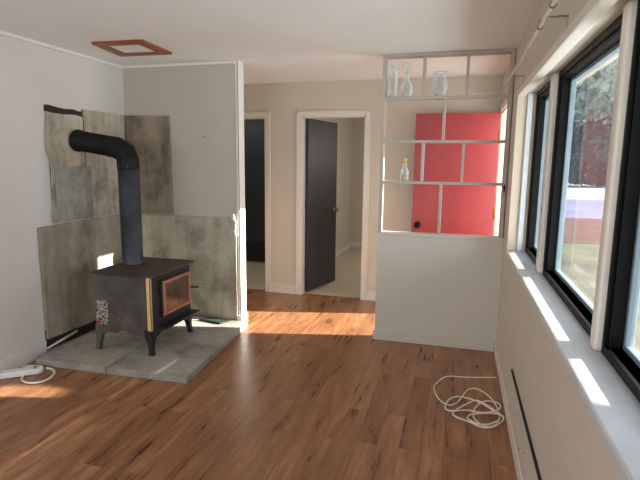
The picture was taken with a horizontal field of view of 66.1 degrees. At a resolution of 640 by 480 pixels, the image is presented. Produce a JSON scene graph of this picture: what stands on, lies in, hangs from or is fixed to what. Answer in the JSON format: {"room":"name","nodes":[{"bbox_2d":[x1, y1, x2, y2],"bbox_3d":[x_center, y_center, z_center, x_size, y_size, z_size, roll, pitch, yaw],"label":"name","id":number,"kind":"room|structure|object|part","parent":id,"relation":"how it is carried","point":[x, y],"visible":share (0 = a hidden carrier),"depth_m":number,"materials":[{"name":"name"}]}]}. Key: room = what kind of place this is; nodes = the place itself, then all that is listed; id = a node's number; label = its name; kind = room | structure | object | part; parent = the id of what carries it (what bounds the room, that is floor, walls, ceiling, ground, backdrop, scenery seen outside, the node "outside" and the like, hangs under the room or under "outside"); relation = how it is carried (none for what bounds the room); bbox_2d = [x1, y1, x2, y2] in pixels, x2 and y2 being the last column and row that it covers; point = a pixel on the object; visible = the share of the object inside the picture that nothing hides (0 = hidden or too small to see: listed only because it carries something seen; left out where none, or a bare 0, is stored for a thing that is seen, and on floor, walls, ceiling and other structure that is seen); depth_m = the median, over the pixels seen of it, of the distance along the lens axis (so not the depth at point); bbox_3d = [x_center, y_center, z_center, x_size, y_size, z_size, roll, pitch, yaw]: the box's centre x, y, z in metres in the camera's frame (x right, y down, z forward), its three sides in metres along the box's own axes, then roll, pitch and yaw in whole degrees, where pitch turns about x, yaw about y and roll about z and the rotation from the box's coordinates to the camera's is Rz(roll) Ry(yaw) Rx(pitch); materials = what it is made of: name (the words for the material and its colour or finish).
{"room":"living room","nodes":[
{"label":"living room","id":0,"kind":"room"},
{"bbox_2d":[0,35,125,359],"bbox_3d":[-2.649,-0.040,2.183,0.100,2.400,7.940,3,9,15],"label":"wall","id":1,"kind":"structure","parent":0,"point":[32,76],"depth_m":3.67,"materials":[{"name":"paint"}]},
{"bbox_2d":[0,341,46,372],"bbox_3d":[-2.921,1.263,1.231,0.016,0.115,5.600,3,9,15],"label":"baseboard","id":2,"kind":"structure","parent":1,"relation":"attached to","point":[17,360],"depth_m":3.69,"materials":[{"name":"paint"}]},
{"bbox_2d":[48,111,68,222],"bbox_3d":[-2.052,-0.594,4.046,0.005,0.870,0.430,3,9,15],"label":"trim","id":3,"kind":"structure","parent":1,"relation":"attached to","point":[48,111],"depth_m":3.86,"materials":[{"name":"grey"}]},
{"bbox_2d":[0,30,123,68],"bbox_3d":[-2.741,-1.119,1.402,0.022,0.028,6.720,3,9,15],"label":"trim","id":4,"kind":"structure","parent":1,"relation":"attached to","point":[2,32],"depth_m":3.83,"materials":[{"name":"white paint"}]},
{"bbox_2d":[44,104,81,116],"bbox_3d":[-2.053,-1.021,3.942,0.011,0.087,0.387,3,9,15],"label":"strip","id":5,"kind":"object","parent":1,"relation":"attached to","point":[49,108],"visible":1,"depth_m":3.91,"materials":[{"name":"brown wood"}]},
{"bbox_2d":[45,111,88,222],"bbox_3d":[-2.054,-0.585,4.003,0.011,0.865,0.406,3,9,15],"label":"board","id":6,"kind":"object","parent":1,"relation":"attached to","point":[58,127],"visible":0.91,"depth_m":3.90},
{"bbox_2d":[45,320,95,350],"bbox_3d":[-2.019,0.714,4.425,0.006,0.170,1.112,3,9,15],"label":"trim","id":7,"kind":"structure","parent":1,"relation":"attached to","point":[89,327],"depth_m":4.15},
{"bbox_2d":[54,166,93,221],"bbox_3d":[-2.029,-0.386,4.080,0.014,0.446,0.396,3,9,15],"label":"board","id":8,"kind":"object","parent":1,"relation":"attached to","point":[74,194],"visible":1,"depth_m":4.06,"materials":[{"name":"grey concrete"}]},
{"bbox_2d":[37,215,121,338],"bbox_3d":[-2.006,0.275,4.335,0.016,0.916,1.084,3,9,15],"label":"board","id":9,"kind":"object","parent":1,"relation":"attached to","point":[69,252],"visible":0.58,"depth_m":4.12,"materials":[{"name":"grey concrete"}]},
{"bbox_2d":[82,109,124,217],"bbox_3d":[-1.927,-0.679,4.444,0.013,0.926,0.534,3,9,15],"label":"board","id":10,"kind":"object","parent":1,"relation":"attached to","point":[105,190],"visible":0.66,"depth_m":4.40,"materials":[{"name":"grey concrete"}]},
{"bbox_2d":[244,119,264,261],"bbox_3d":[-1.306,-0.881,7.641,2.550,2.400,0.100,3,9,15],"label":"wall","id":11,"kind":"structure","parent":0,"point":[249,122],"depth_m":7.37,"materials":[{"name":"paint"}]},
{"bbox_2d":[244,126,264,260],"bbox_3d":[-1.232,-0.704,7.550,0.880,2.020,0.055,3,9,15],"label":"door","id":12,"kind":"structure","parent":11,"relation":"in","point":[254,140],"depth_m":7.46,"materials":[{"name":"grey paint"}]},
{"bbox_3d":[-1.248,0.149,7.662,0.860,0.280,0.010,3,9,15],"label":"kick panel","id":13,"kind":"part","parent":12,"relation":"part of","materials":[{"name":"black wood"}]},
{"bbox_2d":[0,247,516,479],"bbox_3d":[-1.090,0.986,3.822,5.182,0.100,11.600,3,9,15],"label":"floor","id":14,"kind":"structure","parent":0,"point":[306,390],"depth_m":3.05,"materials":[{"name":"laminate"}]},
{"bbox_2d":[0,365,55,383],"bbox_3d":[-2.069,0.947,3.532,0.371,0.044,0.263,3,9,15],"label":"power strip","id":15,"kind":"object","parent":14,"relation":"on","point":[27,370],"visible":1,"depth_m":3.50,"materials":[{"name":"white plastic"}]},
{"bbox_3d":[-1.988,0.963,3.489,0.207,0.027,0.224,9,12,42],"label":"cord","id":16,"kind":"part","parent":15,"relation":"part of","materials":[{"name":"white plastic"}]},
{"bbox_2d":[36,332,146,373],"bbox_3d":[-1.774,0.885,3.930,0.632,0.050,0.642,3,9,15],"label":"hearth slab","id":17,"kind":"object","parent":14,"relation":"on","point":[81,354],"visible":0.77,"depth_m":3.81,"materials":[{"name":"grey concrete"}]},
{"bbox_2d":[47,330,77,348],"bbox_3d":[-2.088,0.806,3.995,0.018,0.073,0.281,5,10,24],"label":"wooden stick","id":18,"kind":"object","parent":17,"relation":"on","point":[75,331],"visible":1,"depth_m":3.99,"materials":[{"name":"grey wood"}]},
{"bbox_2d":[93,329,165,336],"bbox_3d":[-1.635,0.789,4.552,0.625,0.050,0.656,3,9,15],"label":"hearth slab","id":19,"kind":"object","parent":14,"relation":"on","point":[123,332],"visible":0.11,"depth_m":4.26,"materials":[{"name":"grey concrete"}]},
{"bbox_2d":[107,339,220,383],"bbox_3d":[-1.172,0.915,3.782,0.676,0.050,0.632,3,9,15],"label":"hearth slab","id":20,"kind":"object","parent":14,"relation":"on","point":[173,361],"visible":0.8,"depth_m":3.67,"materials":[{"name":"grey concrete"}]},
{"bbox_2d":[91,257,206,356],"bbox_3d":[-1.377,0.522,4.070,0.656,0.633,0.658,3,9,15],"label":"wood stove","id":21,"kind":"object","parent":20,"relation":"on","point":[145,300],"visible":1,"depth_m":3.82,"materials":[{"name":"black metal"}]},
{"bbox_3d":[-1.734,0.762,3.912,0.077,0.200,0.077,3,9,15],"label":"leg","id":22,"kind":"part","parent":21,"relation":"part of","materials":[{"name":"metal"}]},
{"bbox_3d":[-1.700,0.562,3.840,0.110,0.193,0.002,3,9,15],"label":"label plate","id":23,"kind":"part","parent":21,"relation":"part of","materials":[{"name":"grey metal"}]},
{"bbox_2d":[69,129,144,265],"bbox_3d":[-1.739,-0.355,4.062,0.577,1.094,0.182,3,9,15],"label":"stovepipe","id":24,"kind":"object","parent":21,"relation":"on","point":[125,154],"visible":1,"depth_m":3.96,"materials":[{"name":"metal"}]},
{"bbox_3d":[-1.530,0.476,3.784,0.470,0.410,0.008,3,9,15],"label":"panel","id":25,"kind":"part","parent":21,"relation":"part of","materials":[{"name":"metal"}]},
{"bbox_3d":[-1.423,0.217,4.028,0.529,0.018,0.642,3,9,15],"label":"plate","id":26,"kind":"part","parent":21,"relation":"part of","materials":[{"name":"black metal"}]},
{"bbox_3d":[-1.302,0.785,3.794,0.077,0.200,0.077,3,9,15],"label":"leg","id":27,"kind":"part","parent":21,"relation":"part of","materials":[{"name":"black metal"}]},
{"bbox_3d":[-1.182,0.431,4.037,0.014,0.302,0.422,3,9,15],"label":"door","id":28,"kind":"part","parent":21,"relation":"part of","materials":[{"name":"black metal"}]},
{"bbox_3d":[-1.168,0.431,4.033,0.019,0.278,0.398,3,9,15],"label":"door frame","id":29,"kind":"part","parent":21,"relation":"part of","materials":[{"name":"orange metal"}]},
{"bbox_3d":[-1.173,0.431,4.034,0.004,0.234,0.354,3,9,15],"label":"door glass","id":30,"kind":"part","parent":21,"relation":"part of","materials":[{"name":"brown glass"}]},
{"bbox_3d":[-1.159,0.708,4.297,0.077,0.200,0.077,3,9,15],"label":"leg","id":31,"kind":"part","parent":21,"relation":"part of","materials":[{"name":"black metal"}]},
{"bbox_2d":[156,316,246,350],"bbox_3d":[-1.045,0.820,4.396,0.670,0.050,0.645,3,9,15],"label":"hearth slab","id":32,"kind":"object","parent":14,"relation":"on","point":[221,335],"visible":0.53,"depth_m":4.30,"materials":[{"name":"grey concrete"}]},
{"bbox_2d":[192,317,229,323],"bbox_3d":[-1.044,0.749,4.633,0.406,0.016,0.124,4,10,22],"label":"leaflet","id":33,"kind":"object","parent":32,"relation":"on","point":[208,319],"visible":0.93,"depth_m":4.60,"materials":[{"name":"paper"}]},
{"bbox_2d":[433,376,503,428],"bbox_3d":[0.969,1.035,3.258,0.434,0.028,0.772,3,9,15],"label":"cable","id":34,"kind":"object","parent":14,"relation":"on","point":[496,411],"visible":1,"depth_m":3.09,"materials":[{"name":"white plastic"}]},
{"bbox_2d":[0,0,539,83],"bbox_3d":[-1.110,-1.496,3.446,5.282,0.120,11.800,3,9,15],"label":"ceiling","id":35,"kind":"structure","parent":0,"point":[275,41],"depth_m":3.31,"materials":[{"name":"paint"}]},
{"bbox_2d":[92,39,171,56],"bbox_3d":[-1.474,-1.492,3.839,0.502,0.018,0.450,3,9,15],"label":"ceiling hatch","id":36,"kind":"object","parent":35,"relation":"attached to","point":[122,48],"visible":1,"depth_m":3.81,"materials":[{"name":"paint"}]},
{"bbox_3d":[-1.468,-1.496,3.834,0.306,0.007,0.274,3,9,13],"label":"panel","id":37,"kind":"part","parent":36,"relation":"part of","materials":[{"name":"paint"}]},
{"bbox_2d":[123,64,502,350],"bbox_3d":[-0.183,-0.357,4.381,3.452,2.400,0.105,3,9,15],"label":"wall","id":38,"kind":"structure","parent":0,"point":[444,287],"depth_m":4.32,"materials":[{"name":"paint"}]},
{"bbox_2d":[125,116,173,213],"bbox_3d":[-1.617,-0.708,4.665,0.479,0.921,0.020,3,9,15],"label":"board","id":39,"kind":"object","parent":38,"relation":"attached to","point":[150,136],"visible":0.71,"depth_m":4.64,"materials":[{"name":"grey concrete"}]},
{"bbox_2d":[123,60,234,68],"bbox_3d":[-1.285,-1.581,4.439,1.128,0.024,0.020,3,9,15],"label":"trim","id":40,"kind":"structure","parent":38,"relation":"attached to","point":[233,61],"depth_m":4.42,"materials":[{"name":"white paint"}]},
{"bbox_2d":[141,214,237,317],"bbox_3d":[-1.308,0.238,4.718,1.117,0.946,0.016,3,9,15],"label":"board","id":41,"kind":"object","parent":38,"relation":"attached to","point":[211,242],"visible":0.59,"depth_m":4.65,"materials":[{"name":"grey concrete"}]},
{"bbox_2d":[192,314,236,319],"bbox_3d":[-1.326,0.662,4.802,1.124,0.170,0.006,3,9,15],"label":"trim","id":42,"kind":"structure","parent":38,"relation":"attached to","point":[200,315],"depth_m":4.72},
{"bbox_2d":[231,61,247,321],"bbox_3d":[-0.751,-0.385,4.520,0.098,2.400,0.152,3,9,15],"label":"trim","id":43,"kind":"structure","parent":38,"relation":"attached to","point":[239,79],"depth_m":4.49,"materials":[{"name":"white paint"}]},
{"bbox_2d":[373,330,493,351],"bbox_3d":[0.951,0.856,4.198,1.004,0.085,0.016,3,9,15],"label":"baseboard","id":44,"kind":"structure","parent":38,"relation":"attached to","point":[461,343],"depth_m":4.18,"materials":[{"name":"paint"}]},
{"bbox_2d":[376,231,503,240],"bbox_3d":[0.985,-0.037,4.107,1.024,0.024,0.114,3,9,15],"label":"trim","id":45,"kind":"structure","parent":38,"relation":"on","point":[392,233],"depth_m":4.07,"materials":[{"name":"paint"}]},
{"bbox_2d":[378,48,515,237],"bbox_3d":[0.994,-0.762,3.981,1.000,1.447,0.106,3,9,15],"label":"shelf","id":46,"kind":"object","parent":45,"relation":"on","point":[468,53],"visible":1,"depth_m":3.92,"materials":[{"name":"paint"}]},
{"bbox_3d":[0.527,-0.789,4.120,0.024,1.447,0.084,3,9,15],"label":"post","id":47,"kind":"part","parent":46,"relation":"part of","materials":[{"name":"paint"}]},
{"bbox_2d":[388,64,397,96],"bbox_3d":[0.596,-1.300,4.021,0.076,0.266,0.076,3,9,15],"label":"glass bottle","id":48,"kind":"object","parent":46,"relation":"on","point":[393,64],"visible":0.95,"depth_m":4.01,"materials":[{"name":"clear glass"}]},
{"bbox_2d":[400,157,408,180],"bbox_3d":[0.705,-0.590,4.099,0.066,0.195,0.066,3,9,15],"label":"liquor bottle","id":49,"kind":"object","parent":46,"relation":"on","point":[404,158],"visible":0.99,"depth_m":4.09,"materials":[{"name":"clear glass"}]},
{"bbox_2d":[400,64,412,96],"bbox_3d":[0.704,-1.301,3.990,0.100,0.280,0.100,3,9,15],"label":"glass decanter","id":50,"kind":"object","parent":46,"relation":"on","point":[405,64],"visible":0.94,"depth_m":3.99,"materials":[{"name":"clear glass"}]},
{"bbox_2d":[432,71,447,95],"bbox_3d":[0.957,-1.242,3.928,0.122,0.188,0.122,3,9,15],"label":"glass vase","id":51,"kind":"object","parent":46,"relation":"on","point":[447,71],"visible":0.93,"depth_m":3.92,"materials":[{"name":"clear glass"}]},
{"bbox_3d":[0.992,-0.467,4.038,0.950,0.022,0.082,3,9,15],"label":"shelf","id":52,"kind":"part","parent":46,"relation":"part of","materials":[{"name":"paint"}]},
{"bbox_3d":[0.996,-0.796,3.986,0.950,0.022,0.082,3,9,15],"label":"shelf","id":53,"kind":"part","parent":46,"relation":"part of","materials":[{"name":"paint"}]},
{"bbox_3d":[1.000,-1.136,3.933,0.950,0.022,0.082,3,9,15],"label":"shelf","id":54,"kind":"part","parent":46,"relation":"part of","materials":[{"name":"paint"}]},
{"bbox_3d":[1.004,-1.465,3.881,0.950,0.027,0.084,3,9,15],"label":"rail","id":55,"kind":"part","parent":46,"relation":"part of","materials":[{"name":"paint"}]},
{"bbox_3d":[1.466,-0.738,3.862,0.026,1.447,0.084,3,9,15],"label":"post","id":56,"kind":"part","parent":46,"relation":"part of","materials":[{"name":"paint"}]},
{"bbox_2d":[315,118,352,251],"bbox_3d":[0.041,-0.827,7.394,0.180,2.400,3.460,3,9,15],"label":"wall","id":57,"kind":"structure","parent":0,"point":[344,132],"depth_m":8.33,"materials":[{"name":"paint"}]},
{"bbox_2d":[335,242,350,257],"bbox_3d":[0.210,0.271,7.862,0.014,0.090,2.600,3,9,15],"label":"baseboard","id":58,"kind":"structure","parent":57,"relation":"attached to","point":[340,251],"depth_m":8.47,"materials":[{"name":"white paint"}]},
{"bbox_2d":[350,118,364,242],"bbox_3d":[1.760,-1.004,8.645,2.452,2.400,0.100,3,9,15],"label":"wall","id":59,"kind":"structure","parent":0,"point":[357,123],"depth_m":8.89,"materials":[{"name":"paint"}]},
{"bbox_2d":[350,242,361,246],"bbox_3d":[1.691,0.143,8.781,2.338,0.090,0.014,3,9,15],"label":"baseboard","id":60,"kind":"structure","parent":59,"relation":"attached to","point":[353,244],"depth_m":9.05,"materials":[{"name":"white paint"}]},
{"bbox_2d":[244,75,502,290],"bbox_3d":[-0.635,-0.578,5.754,5.072,2.400,0.100,3,9,15],"label":"wall","id":61,"kind":"structure","parent":0,"point":[282,100],"depth_m":5.34,"materials":[{"name":"paint"}]},
{"bbox_2d":[244,112,270,291],"bbox_3d":[-1.040,-0.445,5.879,1.000,2.090,0.129,3,9,15],"label":"trim","id":62,"kind":"structure","parent":61,"relation":"attached to","point":[247,115],"depth_m":5.67,"materials":[{"name":"paint"}]},
{"bbox_2d":[271,283,295,293],"bbox_3d":[-0.432,0.575,5.813,0.313,0.110,0.014,3,9,15],"label":"baseboard","id":63,"kind":"structure","parent":61,"relation":"attached to","point":[277,288],"depth_m":5.80,"materials":[{"name":"paint"}]},
{"bbox_2d":[305,119,338,291],"bbox_3d":[0.041,-0.421,5.983,0.179,2.005,0.707,5,10,24],"label":"door","id":64,"kind":"structure","parent":61,"relation":"in","point":[320,136],"depth_m":5.93,"materials":[{"name":"grey paint"}]},
{"bbox_2d":[296,110,371,300],"bbox_3d":[0.145,-0.380,5.553,0.837,2.090,0.129,3,9,15],"label":"trim","id":65,"kind":"structure","parent":61,"relation":"attached to","point":[301,116],"depth_m":5.49,"materials":[{"name":"paint"}]},
{"bbox_2d":[366,291,375,300],"bbox_3d":[1.151,0.661,5.378,1.302,0.110,0.014,3,9,15],"label":"baseboard","id":66,"kind":"structure","parent":61,"relation":"attached to","point":[371,295],"depth_m":5.53,"materials":[{"name":"paint"}]},
{"bbox_2d":[494,0,629,479],"bbox_3d":[0.838,0.142,1.276,0.210,2.400,8.040,3,9,15],"label":"wall","id":67,"kind":"structure","parent":0,"point":[567,443],"depth_m":2.09,"materials":[{"name":"paint"}]},
{"bbox_2d":[411,112,500,235],"bbox_3d":[1.343,-0.252,4.981,0.818,2.016,0.118,3,9,15],"label":"door","id":68,"kind":"structure","parent":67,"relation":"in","point":[465,209],"depth_m":4.93,"materials":[{"name":"red paint"}]},
{"bbox_3d":[1.001,-0.153,5.070,0.068,0.068,0.074,3,9,15],"label":"knob","id":69,"kind":"part","parent":68,"relation":"part of","materials":[{"name":"black metal"}]},
{"bbox_2d":[494,107,506,235],"bbox_3d":[1.749,-0.171,4.529,0.210,2.030,0.815,3,9,15],"label":"trim","id":70,"kind":"structure","parent":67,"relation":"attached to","point":[504,113],"depth_m":4.86,"materials":[{"name":"white wood"}]},
{"bbox_2d":[493,99,507,235],"bbox_3d":[1.640,-0.206,4.555,0.016,2.090,0.935,3,9,15],"label":"trim","id":71,"kind":"structure","parent":67,"relation":"attached to","point":[504,105],"depth_m":4.81,"materials":[{"name":"white paint"}]},
{"bbox_2d":[494,342,522,479],"bbox_3d":[0.540,1.375,0.865,0.018,0.085,6.735,3,9,15],"label":"baseboard","id":72,"kind":"structure","parent":67,"relation":"attached to","point":[496,353],"depth_m":2.97,"materials":[{"name":"paint"}]},
{"bbox_2d":[507,92,536,250],"bbox_3d":[1.489,-0.475,3.523,0.210,1.123,0.012,3,9,15],"label":"trim","id":73,"kind":"structure","parent":67,"relation":"attached to","point":[522,101],"depth_m":3.53,"materials":[{"name":"beige paint"}]},
{"bbox_2d":[508,369,541,479],"bbox_3d":[0.390,1.296,0.299,0.014,0.244,5.600,3,9,15],"label":"trim","id":74,"kind":"structure","parent":67,"relation":"attached to","point":[529,467],"depth_m":2.39,"materials":[{"name":"paint"}]},
{"bbox_2d":[504,0,568,87],"bbox_3d":[0.932,-0.863,1.994,0.094,0.075,3.350,3,9,15],"label":"curtain rod","id":75,"kind":"object","parent":67,"relation":"attached to","point":[553,3],"visible":0.97,"depth_m":2.03,"materials":[{"name":"paint"}]},
{"bbox_2d":[525,80,550,264],"bbox_3d":[1.448,-0.420,3.170,0.080,1.123,0.694,3,9,15],"label":"window","id":76,"kind":"structure","parent":67,"relation":"in","point":[542,101],"depth_m":3.45,"materials":[{"name":"black metal"}]},
{"bbox_3d":[1.476,-0.411,3.170,0.026,1.053,0.622,3,9,15],"label":"sash","id":77,"kind":"part","parent":76,"relation":"part of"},
{"bbox_2d":[535,72,558,273],"bbox_3d":[1.332,-0.362,2.793,0.114,1.123,0.092,3,9,15],"label":"trim","id":78,"kind":"structure","parent":67,"relation":"attached to","point":[555,77],"depth_m":2.77,"materials":[{"name":"paint"}]},
{"bbox_2d":[516,0,617,97],"bbox_3d":[1.030,-0.820,2.099,0.056,0.041,2.990,3,9,15],"label":"trim","id":79,"kind":"structure","parent":67,"relation":"attached to","point":[593,10],"depth_m":1.89,"materials":[{"name":"paint"}]},
{"bbox_2d":[506,250,639,479],"bbox_3d":[1.105,0.306,2.235,0.246,0.030,2.900,3,9,15],"label":"windowsill","id":80,"kind":"structure","parent":67,"relation":"attached to","point":[613,408],"depth_m":1.49,"materials":[{"name":"paint"}]},
{"bbox_2d":[542,13,622,335],"bbox_3d":[1.168,-0.268,2.181,0.080,1.123,1.176,3,9,15],"label":"window","id":81,"kind":"structure","parent":67,"relation":"in","point":[606,45],"depth_m":2.63,"materials":[{"name":"black metal"}]},
{"bbox_3d":[1.194,-0.258,2.175,0.026,1.053,1.092,3,9,15],"label":"sash","id":82,"kind":"part","parent":81,"relation":"part of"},
{"bbox_2d":[590,0,637,350],"bbox_3d":[0.992,-0.178,1.592,0.114,1.123,0.054,3,9,15],"label":"trim","id":83,"kind":"structure","parent":67,"relation":"attached to","point":[630,8],"depth_m":1.58,"materials":[{"name":"paint"}]},
{"bbox_2d":[601,0,639,402],"bbox_3d":[0.884,-0.114,1.177,0.080,1.123,0.846,3,9,15],"label":"window","id":84,"kind":"structure","parent":67,"relation":"in","point":[623,292],"depth_m":1.56,"materials":[{"name":"black metal"}]},
{"bbox_3d":[0.910,-0.104,1.171,0.026,1.053,0.762,3,9,15],"label":"sash","id":85,"kind":"part","parent":84,"relation":"part of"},
{"label":"outside","id":86,"kind":"structure","parent":0,"visible":0},
{"bbox_2d":[560,243,639,352],"bbox_3d":[28.271,4.019,-10.798,59.418,0.100,33.500,3,9,15],"label":"ground","id":87,"kind":"structure","parent":86,"point":[579,262],"depth_m":9.36,"materials":[{"name":"green plant"}]},
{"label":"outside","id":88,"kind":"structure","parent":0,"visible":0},
{"bbox_2d":[563,218,601,244],"bbox_3d":[33.659,1.088,8.238,59.418,0.110,6.500,3,9,15],"label":"ground","id":89,"kind":"structure","parent":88,"point":[576,230],"depth_m":14.59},
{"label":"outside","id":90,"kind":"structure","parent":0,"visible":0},
{"bbox_2d":[565,199,603,218],"bbox_3d":[45.646,0.330,13.922,79.418,0.115,11.000,3,9,15],"label":"ground","id":91,"kind":"structure","parent":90,"point":[586,209],"depth_m":21.88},
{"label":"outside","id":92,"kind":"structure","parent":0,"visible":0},
{"bbox_2d":[566,183,605,199],"bbox_3d":[59.116,-6.985,61.514,79.418,0.120,89.000,3,9,15],"label":"ground","id":93,"kind":"structure","parent":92,"point":[574,192],"depth_m":35.62,"materials":[{"name":"white"}]},
{"bbox_2d":[573,83,585,125],"bbox_3d":[23.894,-12.422,52.290,7.771,12.739,7.649,3,9,15],"label":"tree","id":94,"kind":"object","parent":93,"relation":"on","point":[579,114],"visible":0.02,"depth_m":49.67,"materials":[{"name":"green plant"}]},
{"bbox_2d":[568,119,611,186],"bbox_3d":[29.357,-7.941,45.123,26.441,6.180,4.095,3,9,15],"label":"hedge","id":95,"kind":"object","parent":93,"relation":"on","point":[592,153],"visible":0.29,"depth_m":45.38,"materials":[{"name":"green plant"}]},
{"bbox_2d":[580,58,617,128],"bbox_3d":[31.686,-13.063,52.111,8.764,14.235,8.699,3,9,15],"label":"tree","id":96,"kind":"object","parent":93,"relation":"on","point":[598,104],"visible":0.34,"depth_m":50.03,"materials":[{"name":"green plant"}]},
{"bbox_3d":[1.777,-1.291,3.186,0.438,0.060,12.600,3,9,15],"label":"ceiling","id":97,"kind":"structure","parent":0,"visible":0},
{"bbox_2d":[577,52,618,84],"bbox_3d":[1.983,-1.300,3.126,0.030,0.140,12.600,3,9,15],"label":"trim","id":98,"kind":"structure","parent":97,"relation":"attached to","point":[616,55],"depth_m":3.82,"materials":[{"name":"white paint"}]}
]}

